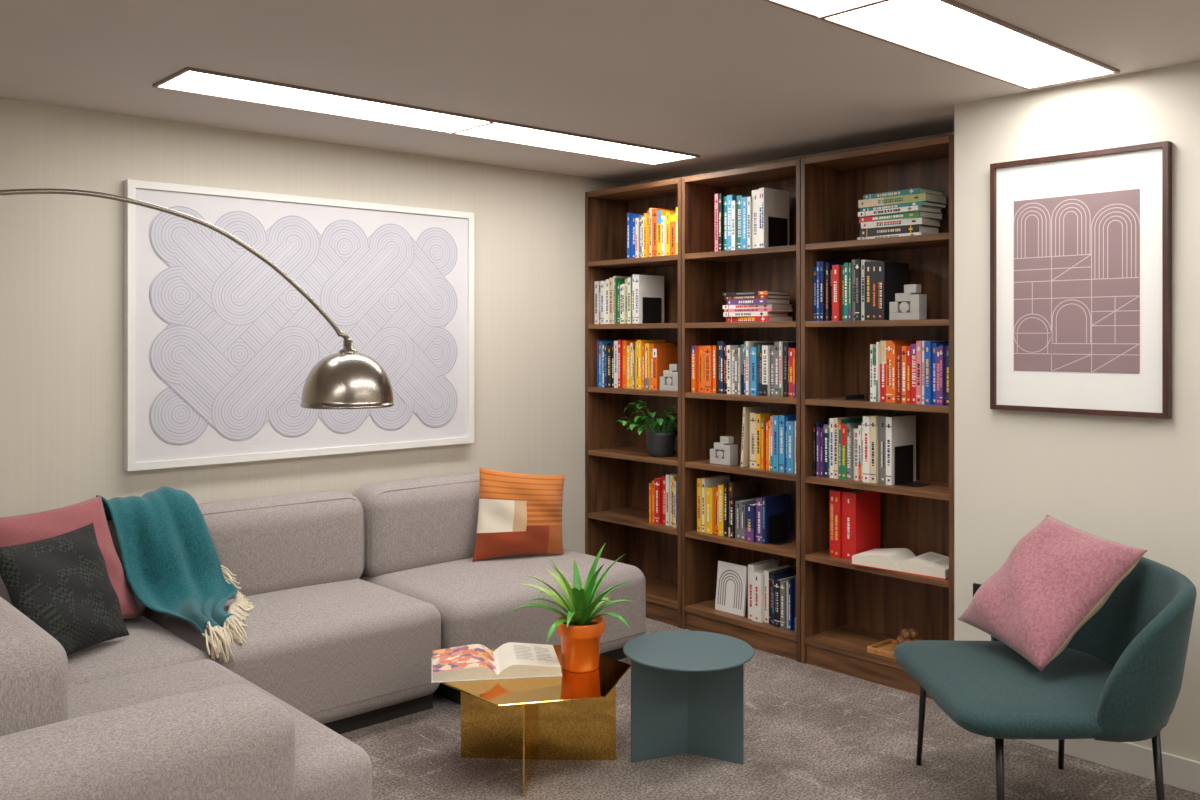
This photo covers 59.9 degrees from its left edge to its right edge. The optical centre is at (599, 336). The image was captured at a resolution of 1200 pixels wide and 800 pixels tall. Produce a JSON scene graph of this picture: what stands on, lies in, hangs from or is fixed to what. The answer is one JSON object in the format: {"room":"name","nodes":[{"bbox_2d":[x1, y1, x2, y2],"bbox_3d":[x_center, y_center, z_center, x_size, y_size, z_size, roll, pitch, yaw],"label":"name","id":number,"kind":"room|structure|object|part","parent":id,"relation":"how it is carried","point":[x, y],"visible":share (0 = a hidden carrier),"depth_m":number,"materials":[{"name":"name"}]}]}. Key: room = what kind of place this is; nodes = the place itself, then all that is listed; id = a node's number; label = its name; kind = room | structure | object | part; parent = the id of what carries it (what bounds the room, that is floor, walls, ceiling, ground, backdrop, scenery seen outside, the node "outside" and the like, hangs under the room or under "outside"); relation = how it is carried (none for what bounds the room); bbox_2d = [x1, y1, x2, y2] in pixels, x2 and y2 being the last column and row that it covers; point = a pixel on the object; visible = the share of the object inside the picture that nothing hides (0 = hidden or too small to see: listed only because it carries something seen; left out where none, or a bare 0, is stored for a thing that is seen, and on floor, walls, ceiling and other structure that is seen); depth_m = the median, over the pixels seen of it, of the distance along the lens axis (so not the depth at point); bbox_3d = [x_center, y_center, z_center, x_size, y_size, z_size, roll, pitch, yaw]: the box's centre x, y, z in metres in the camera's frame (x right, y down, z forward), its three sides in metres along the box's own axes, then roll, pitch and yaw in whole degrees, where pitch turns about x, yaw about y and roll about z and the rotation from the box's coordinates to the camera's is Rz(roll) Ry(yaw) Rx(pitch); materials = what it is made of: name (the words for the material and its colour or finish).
{"room":"living room","nodes":[
{"label":"living room","id":0,"kind":"room"},
{"bbox_2d":[0,98,627,553],"bbox_3d":[-1.990,0.286,4.075,5.900,2.327,0.100,0,0,-42],"label":"wall","id":1,"kind":"structure","parent":0,"point":[62,255],"depth_m":4.37,"materials":[{"name":"beige paint"}]},
{"bbox_2d":[124,179,473,470],"bbox_3d":[-1.251,-0.046,4.641,1.644,1.142,0.047,0,0,-42],"label":"art","id":2,"kind":"object","parent":1,"relation":"attached to","point":[221,350],"visible":0.96,"depth_m":4.50,"materials":[{"name":"paper"}]},
{"bbox_2d":[0,0,1199,182],"bbox_3d":[0.021,-0.927,1.843,5.900,0.100,6.110,0,0,-42],"label":"ceiling","id":3,"kind":"structure","parent":0,"point":[727,83],"depth_m":3.38,"materials":[{"name":"paint"}]},
{"bbox_2d":[153,67,699,164],"bbox_3d":[-0.535,-0.870,4.320,2.454,0.014,0.319,0,0,-42],"label":"ceiling light panel","id":4,"kind":"object","parent":3,"relation":"attached to","point":[189,79],"depth_m":4.07,"materials":[{"name":"white plastic"}]},
{"bbox_2d":[764,0,1119,89],"bbox_3d":[0.693,-0.870,2.718,2.454,0.014,0.314,0,0,-42],"label":"ceiling light panel","id":5,"kind":"object","parent":3,"relation":"attached to","point":[953,32],"depth_m":3.03,"materials":[{"name":"white plastic"}]},
{"bbox_2d":[340,618,1199,799],"bbox_3d":[0.021,1.500,1.843,5.900,0.100,6.110,0,0,-42],"label":"floor","id":6,"kind":"structure","parent":0,"point":[811,732],"depth_m":3.55,"materials":[{"name":"carpet"}]},
{"bbox_2d":[0,189,394,408],"bbox_3d":[-1.524,0.519,2.854,2.148,1.861,0.350,0,0,-42],"label":"arc floor lamp","id":7,"kind":"object","parent":6,"relation":"on","point":[347,378],"visible":1,"depth_m":3.35,"materials":[{"name":"metal"}]},
{"bbox_3d":[-0.840,0.106,3.471,0.306,0.251,0.306,0,0,-42],"label":"lamp shade","id":8,"kind":"part","parent":7,"relation":"part of","materials":[{"name":"metal"}]},
{"bbox_2d":[0,472,646,799],"bbox_3d":[-0.801,1.052,3.691,2.912,0.795,1.979,0,0,-42],"label":"sectional sofa","id":9,"kind":"object","parent":6,"relation":"on","point":[353,597],"visible":0.73,"depth_m":3.71,"materials":[{"name":"fabric"}]},
{"bbox_2d":[0,523,128,655],"bbox_3d":[-1.714,0.820,3.341,0.185,0.380,0.430,0,0,15],"label":"patterned pillow","id":10,"kind":"object","parent":9,"relation":"on","point":[61,583],"visible":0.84,"depth_m":3.29,"materials":[{"name":"fabric"}]},
{"bbox_2d":[0,496,141,618],"bbox_3d":[-1.814,0.787,3.548,0.160,0.445,0.529,0,0,30],"label":"pillow","id":11,"kind":"object","parent":9,"relation":"on","point":[27,528],"visible":0.3,"depth_m":3.59,"materials":[{"name":"fabric"}]},
{"bbox_3d":[-1.895,1.212,3.443,0.936,0.385,0.848,0,0,-42],"label":"seat corner","id":12,"kind":"part","parent":9,"relation":"part of","materials":[{"name":"fabric"}]},
{"bbox_3d":[-1.061,1.127,2.342,0.720,0.555,0.324,0,0,-42],"label":"armrest","id":13,"kind":"part","parent":9,"relation":"part of","materials":[{"name":"fabric"}]},
{"bbox_2d":[96,486,254,662],"bbox_3d":[-1.471,0.828,3.804,0.815,0.511,0.438,0,0,35],"label":"throw blanket","id":14,"kind":"object","parent":9,"relation":"on","point":[172,564],"visible":0.98,"depth_m":3.80,"materials":[{"name":"fabric"}]},
{"bbox_3d":[-1.209,1.212,4.060,0.896,0.385,0.850,0,0,-42],"label":"seat","id":15,"kind":"part","parent":9,"relation":"part of","materials":[{"name":"fabric"}]},
{"bbox_3d":[-0.459,1.212,4.696,1.054,0.385,0.910,0,0,-42],"label":"seat","id":16,"kind":"part","parent":9,"relation":"part of","materials":[{"name":"fabric"}]},
{"bbox_2d":[472,468,564,561],"bbox_3d":[-0.365,0.810,4.867,0.511,0.420,0.170,0,0,-31],"label":"pillow","id":17,"kind":"object","parent":9,"relation":"on","point":[519,514],"visible":1,"depth_m":4.80,"materials":[{"name":"orange fabric"}]},
{"bbox_2d":[440,645,630,796],"bbox_3d":[-0.218,1.299,3.573,0.591,0.302,0.676,0,0,-42],"label":"coffee table","id":18,"kind":"object","parent":6,"relation":"on","point":[571,715],"visible":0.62,"depth_m":3.57,"materials":[{"name":"gold metal"}]},
{"bbox_2d":[431,642,561,682],"bbox_3d":[-0.364,1.125,3.623,0.438,0.046,0.268,0,0,-9],"label":"open magazine","id":19,"kind":"object","parent":18,"relation":"on","point":[511,660],"visible":1,"depth_m":3.55,"materials":[{"name":"paper"}]},
{"bbox_2d":[507,544,634,672],"bbox_3d":[-0.061,0.939,3.614,0.428,0.417,0.440,0,0,-42],"label":"potted plant","id":20,"kind":"object","parent":18,"relation":"on","point":[581,630],"visible":1,"depth_m":3.57,"materials":[{"name":"green plant"}]},
{"bbox_3d":[-0.067,1.065,3.622,0.170,0.166,0.170,0,0,-42],"label":"pot","id":21,"kind":"part","parent":20,"relation":"part of","materials":[{"name":"orange ceramic"}]},
{"bbox_2d":[585,177,681,627],"bbox_3d":[0.277,0.328,5.559,0.315,2.245,0.723,0,0,-42],"label":"bookcase","id":22,"kind":"object","parent":6,"relation":"on","point":[619,470],"visible":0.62,"depth_m":5.72,"materials":[{"name":"brown wood"}]},
{"bbox_2d":[595,274,663,323],"bbox_3d":[0.163,-0.200,5.673,0.215,0.260,0.349,0,0,-42],"label":"books","id":23,"kind":"object","parent":22,"relation":"in","point":[618,299],"visible":0.89,"depth_m":5.59,"materials":[{"name":"paper"}]},
{"bbox_2d":[597,340,677,389],"bbox_3d":[0.207,0.145,5.622,0.211,0.260,0.474,0,0,-42],"label":"books","id":24,"kind":"object","parent":22,"relation":"in","point":[630,364],"visible":0.98,"depth_m":5.53,"materials":[{"name":"multicoloured paper"}]},
{"bbox_2d":[613,401,677,456],"bbox_3d":[0.272,0.476,5.442,0.392,0.287,0.365,0,0,9],"label":"potted plant","id":25,"kind":"object","parent":22,"relation":"on","point":[660,443],"visible":0.88,"depth_m":5.39,"materials":[{"name":"green plant"}]},
{"bbox_3d":[0.318,0.557,5.443,0.156,0.125,0.156,0,0,-42],"label":"pot","id":26,"kind":"part","parent":25,"relation":"part of","materials":[{"name":"ceramic"}]},
{"bbox_2d":[643,297,660,322],"bbox_3d":[0.293,-0.140,5.515,0.140,0.140,0.051,0,0,-42],"label":"bookend","id":27,"kind":"object","parent":22,"relation":"in","point":[651,305],"visible":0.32,"depth_m":5.53,"materials":[{"name":"black metal"}]},
{"bbox_2d":[627,207,677,258],"bbox_3d":[0.337,-0.542,5.480,0.210,0.259,0.369,0,0,-42],"label":"books","id":28,"kind":"object","parent":22,"relation":"in","point":[654,232],"visible":0.7,"depth_m":5.41,"materials":[{"name":"multicoloured paper"}]},
{"bbox_2d":[649,473,677,527],"bbox_3d":[0.397,0.835,5.413,0.212,0.259,0.189,0,0,-42],"label":"books","id":29,"kind":"object","parent":22,"relation":"in","point":[663,491],"visible":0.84,"depth_m":5.36,"materials":[{"name":"paper"}]},
{"bbox_2d":[660,364,677,390],"bbox_3d":[0.373,0.206,5.337,0.060,0.136,0.130,0,0,-42],"label":"bookend","id":30,"kind":"object","parent":22,"relation":"in","point":[669,380],"visible":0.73,"depth_m":5.31,"materials":[{"name":"grey stone"}]},
{"bbox_2d":[623,631,753,763],"bbox_3d":[0.301,1.256,3.550,0.444,0.388,0.444,0,0,-42],"label":"side table","id":31,"kind":"object","parent":6,"relation":"on","point":[687,687],"visible":1,"depth_m":3.58,"materials":[{"name":"teal metal"}]},
{"bbox_2d":[682,159,800,661],"bbox_3d":[0.765,0.328,5.018,0.315,2.245,0.726,0,0,-42],"label":"bookcase","id":32,"kind":"object","parent":6,"relation":"on","point":[708,273],"visible":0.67,"depth_m":5.17,"materials":[{"name":"brown wood"}]},
{"bbox_2d":[691,345,716,392],"bbox_3d":[0.584,0.159,5.206,0.212,0.232,0.151,0,0,-42],"label":"books","id":33,"kind":"object","parent":32,"relation":"in","point":[703,358],"visible":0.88,"depth_m":5.13,"materials":[{"name":"orange paper"}]},
{"bbox_2d":[710,436,737,465],"bbox_3d":[0.604,0.551,5.081,0.060,0.136,0.130,0,0,-42],"label":"bookend","id":34,"kind":"object","parent":32,"relation":"in","point":[724,452],"visible":1,"depth_m":5.05,"materials":[{"name":"grey stone"}]},
{"bbox_2d":[697,475,757,536],"bbox_3d":[0.631,0.833,5.159,0.209,0.264,0.219,0,0,-42],"label":"books","id":35,"kind":"object","parent":32,"relation":"in","point":[714,493],"visible":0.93,"depth_m":5.11,"materials":[{"name":"paper"}]},
{"bbox_2d":[715,561,747,616],"bbox_3d":[0.636,1.216,5.043,0.036,0.235,0.180,0,0,-42],"label":"card","id":36,"kind":"object","parent":32,"relation":"in","point":[731,588],"visible":1,"depth_m":5.03,"materials":[{"name":"white paper"}]},
{"bbox_2d":[715,188,788,250],"bbox_3d":[0.738,-0.555,5.034,0.214,0.284,0.309,0,0,-42],"label":"books","id":37,"kind":"object","parent":32,"relation":"in","point":[741,222],"visible":0.85,"depth_m":4.95,"materials":[{"name":"paper"}]},
{"bbox_2d":[740,406,767,466],"bbox_3d":[0.742,0.476,5.009,0.170,0.285,0.031,0,0,-42],"label":"book","id":38,"kind":"object","parent":32,"relation":"on","point":[745,446],"visible":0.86,"depth_m":4.96,"materials":[{"name":"beige paper"}]},
{"bbox_2d":[717,341,795,396],"bbox_3d":[0.804,0.147,4.964,0.213,0.255,0.497,0,0,-42],"label":"books","id":39,"kind":"object","parent":32,"relation":"in","point":[761,368],"visible":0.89,"depth_m":4.89,"materials":[{"name":"multicoloured paper"}]},
{"bbox_2d":[722,291,793,321],"bbox_3d":[0.762,-0.143,5.021,0.198,0.145,0.317,0,0,-42],"label":"books","id":40,"kind":"object","parent":32,"relation":"in","point":[754,306],"visible":1,"depth_m":4.94,"materials":[{"name":"multicoloured paper"}]},
{"bbox_2d":[730,493,790,543],"bbox_3d":[0.769,0.856,4.994,0.207,0.216,0.209,0,0,-42],"label":"books","id":41,"kind":"object","parent":32,"relation":"in","point":[749,514],"visible":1,"depth_m":4.93,"materials":[{"name":"blue paper"}]},
{"bbox_2d":[748,559,793,622],"bbox_3d":[0.809,1.206,4.957,0.211,0.257,0.119,0,0,-42],"label":"books","id":42,"kind":"object","parent":32,"relation":"in","point":[758,572],"visible":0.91,"depth_m":4.89,"materials":[{"name":"white paper"}]},
{"bbox_2d":[750,411,795,473],"bbox_3d":[0.872,0.489,4.889,0.212,0.260,0.294,0,0,-42],"label":"books","id":43,"kind":"object","parent":32,"relation":"in","point":[772,433],"visible":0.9,"depth_m":4.82,"materials":[{"name":"multicoloured paper"}]},
{"bbox_2d":[768,217,786,246],"bbox_3d":[0.855,-0.487,4.891,0.140,0.150,0.051,0,0,-42],"label":"bookend","id":44,"kind":"object","parent":32,"relation":"in","point":[777,227],"visible":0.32,"depth_m":4.91,"materials":[{"name":"black metal"}]},
{"bbox_2d":[768,513,790,544],"bbox_3d":[0.855,0.900,4.891,0.140,0.130,0.051,0,0,-42],"label":"bookend","id":45,"kind":"object","parent":32,"relation":"in","point":[777,524],"visible":1,"depth_m":4.90,"materials":[{"name":"black metal"}]},
{"bbox_2d":[769,566,795,630],"bbox_3d":[0.914,1.215,4.841,0.214,0.240,0.187,0,0,-42],"label":"books","id":46,"kind":"object","parent":32,"relation":"in","point":[782,582],"visible":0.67,"depth_m":4.79,"materials":[{"name":"blue paper"}]},
{"bbox_2d":[801,135,953,698],"bbox_3d":[1.258,0.328,4.470,0.315,2.245,0.740,0,0,-42],"label":"bookcase","id":47,"kind":"object","parent":6,"relation":"on","point":[847,608],"visible":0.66,"depth_m":4.61,"materials":[{"name":"brown wood"}]},
{"bbox_2d":[813,416,862,480],"bbox_3d":[1.111,0.487,4.620,0.214,0.265,0.254,0,0,-42],"label":"books","id":48,"kind":"object","parent":47,"relation":"in","point":[837,442],"visible":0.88,"depth_m":4.55,"materials":[{"name":"multicoloured paper"}]},
{"bbox_2d":[813,259,885,320],"bbox_3d":[1.112,-0.203,4.620,0.214,0.264,0.274,0,0,-42],"label":"books","id":49,"kind":"object","parent":47,"relation":"in","point":[838,288],"visible":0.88,"depth_m":4.55,"materials":[{"name":"paper"}]},
{"bbox_2d":[830,488,879,559],"bbox_3d":[1.125,0.820,4.609,0.205,0.290,0.139,0,0,-42],"label":"books","id":50,"kind":"object","parent":47,"relation":"in","point":[854,513],"visible":0.95,"depth_m":4.55,"materials":[{"name":"red paper"}]},
{"bbox_2d":[845,394,869,400],"bbox_3d":[1.160,0.265,4.553,0.140,0.020,0.111,0,0,-42],"label":"bookend","id":51,"kind":"object","parent":47,"relation":"in","point":[860,397],"visible":0.86,"depth_m":4.57,"materials":[{"name":"black metal"}]},
{"bbox_2d":[867,638,896,659],"bbox_3d":[1.275,1.322,4.380,0.180,0.025,0.240,0,0,-42],"label":"wooden tray","id":52,"kind":"object","parent":47,"relation":"on","point":[884,648],"visible":0.47,"depth_m":4.41,"materials":[{"name":"brown wood"}]},
{"bbox_2d":[893,629,922,649],"bbox_3d":[1.295,1.274,4.358,0.128,0.100,0.128,0,0,-19],"label":"bead garland","id":53,"kind":"object","parent":52,"relation":"on","point":[906,635],"visible":0.44,"depth_m":4.34,"materials":[{"name":"brown wood"}]},
{"bbox_2d":[864,262,908,319],"bbox_3d":[1.232,-0.195,4.476,0.193,0.250,0.099,0,0,-42],"label":"books","id":54,"kind":"object","parent":47,"relation":"in","point":[882,280],"visible":0.89,"depth_m":4.41,"materials":[{"name":"black paper"}]},
{"bbox_2d":[863,414,915,484],"bbox_3d":[1.246,0.477,4.472,0.211,0.285,0.135,0,0,-42],"label":"books","id":55,"kind":"object","parent":47,"relation":"in","point":[882,433],"visible":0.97,"depth_m":4.42,"materials":[{"name":"white paper"}]},
{"bbox_2d":[851,548,948,579],"bbox_3d":[1.288,0.935,4.359,0.418,0.059,0.208,0,0,42],"label":"open book","id":56,"kind":"object","parent":47,"relation":"in","point":[903,560],"visible":0.88,"depth_m":4.31,"materials":[{"name":"white paper"}]},
{"bbox_2d":[857,188,947,239],"bbox_3d":[1.282,-0.513,4.440,0.207,0.200,0.332,0,0,-42],"label":"books","id":57,"kind":"object","parent":47,"relation":"in","point":[915,211],"visible":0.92,"depth_m":4.36,"materials":[{"name":"multicoloured paper"}]},
{"bbox_2d":[889,284,926,319],"bbox_3d":[1.280,-0.144,4.331,0.060,0.146,0.140,0,0,-42],"label":"bookend","id":58,"kind":"object","parent":47,"relation":"in","point":[908,305],"visible":0.98,"depth_m":4.30,"materials":[{"name":"grey stone"}]},
{"bbox_2d":[870,341,948,405],"bbox_3d":[1.344,0.145,4.365,0.210,0.259,0.374,0,0,-42],"label":"books","id":59,"kind":"object","parent":47,"relation":"in","point":[910,372],"visible":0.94,"depth_m":4.29,"materials":[{"name":"multicoloured paper"}]},
{"bbox_2d":[895,445,929,486],"bbox_3d":[1.321,0.540,4.375,0.140,0.160,0.101,0,0,-42],"label":"bookend","id":60,"kind":"object","parent":47,"relation":"in","point":[903,454],"visible":1,"depth_m":4.40,"materials":[{"name":"black metal"}]},
{"bbox_2d":[894,557,1196,799],"bbox_3d":[1.345,1.068,3.182,0.732,0.766,0.844,0,0,0],"label":"lounge chair","id":61,"kind":"object","parent":6,"relation":"on","point":[1119,678],"visible":0.76,"depth_m":2.96,"materials":[{"name":"fabric"}]},
{"bbox_3d":[1.305,1.058,3.181,0.650,0.094,0.762,0,0,-1],"label":"seat","id":62,"kind":"part","parent":61,"relation":"part of","materials":[{"name":"fabric"}]},
{"bbox_2d":[958,514,1147,671],"bbox_3d":[1.407,0.785,3.331,0.398,0.390,0.463,0,0,-18],"label":"velvet pillow","id":63,"kind":"object","parent":61,"relation":"on","point":[1059,575],"visible":1,"depth_m":3.21,"materials":[{"name":"pink fabric"}]},
{"bbox_2d":[628,132,953,184],"bbox_3d":[0.960,0.286,5.133,0.100,2.327,2.280,0,0,-42],"label":"wall","id":64,"kind":"structure","parent":0,"point":[948,133],"depth_m":5.03,"materials":[{"name":"paint"}]},
{"bbox_2d":[954,61,1199,761],"bbox_3d":[2.766,0.286,2.782,0.566,2.327,3.630,0,0,-42],"label":"wall","id":65,"kind":"structure","parent":0,"point":[1129,481],"depth_m":3.59,"materials":[{"name":"paint"}]},
{"bbox_2d":[973,583,981,595],"bbox_3d":[1.404,0.950,3.861,0.012,0.070,0.045,0,0,-42],"label":"wall outlet","id":66,"kind":"object","parent":65,"relation":"attached to","point":[976,586],"visible":0.29,"depth_m":3.87,"materials":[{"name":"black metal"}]},
{"bbox_2d":[990,141,1171,418],"bbox_3d":[1.637,-0.184,3.586,0.033,0.894,0.604,0,0,-42],"label":"print","id":67,"kind":"object","parent":65,"relation":"attached to","point":[1081,242],"visible":1,"depth_m":3.56,"materials":[{"name":"brown paper"}]},
{"bbox_2d":[1015,739,1199,793],"bbox_3d":[2.551,1.400,2.589,0.012,0.100,3.630,0,0,-42],"label":"baseboard","id":68,"kind":"structure","parent":65,"relation":"attached to","point":[1179,772],"depth_m":3.46,"materials":[{"name":"paint"}]}
]}

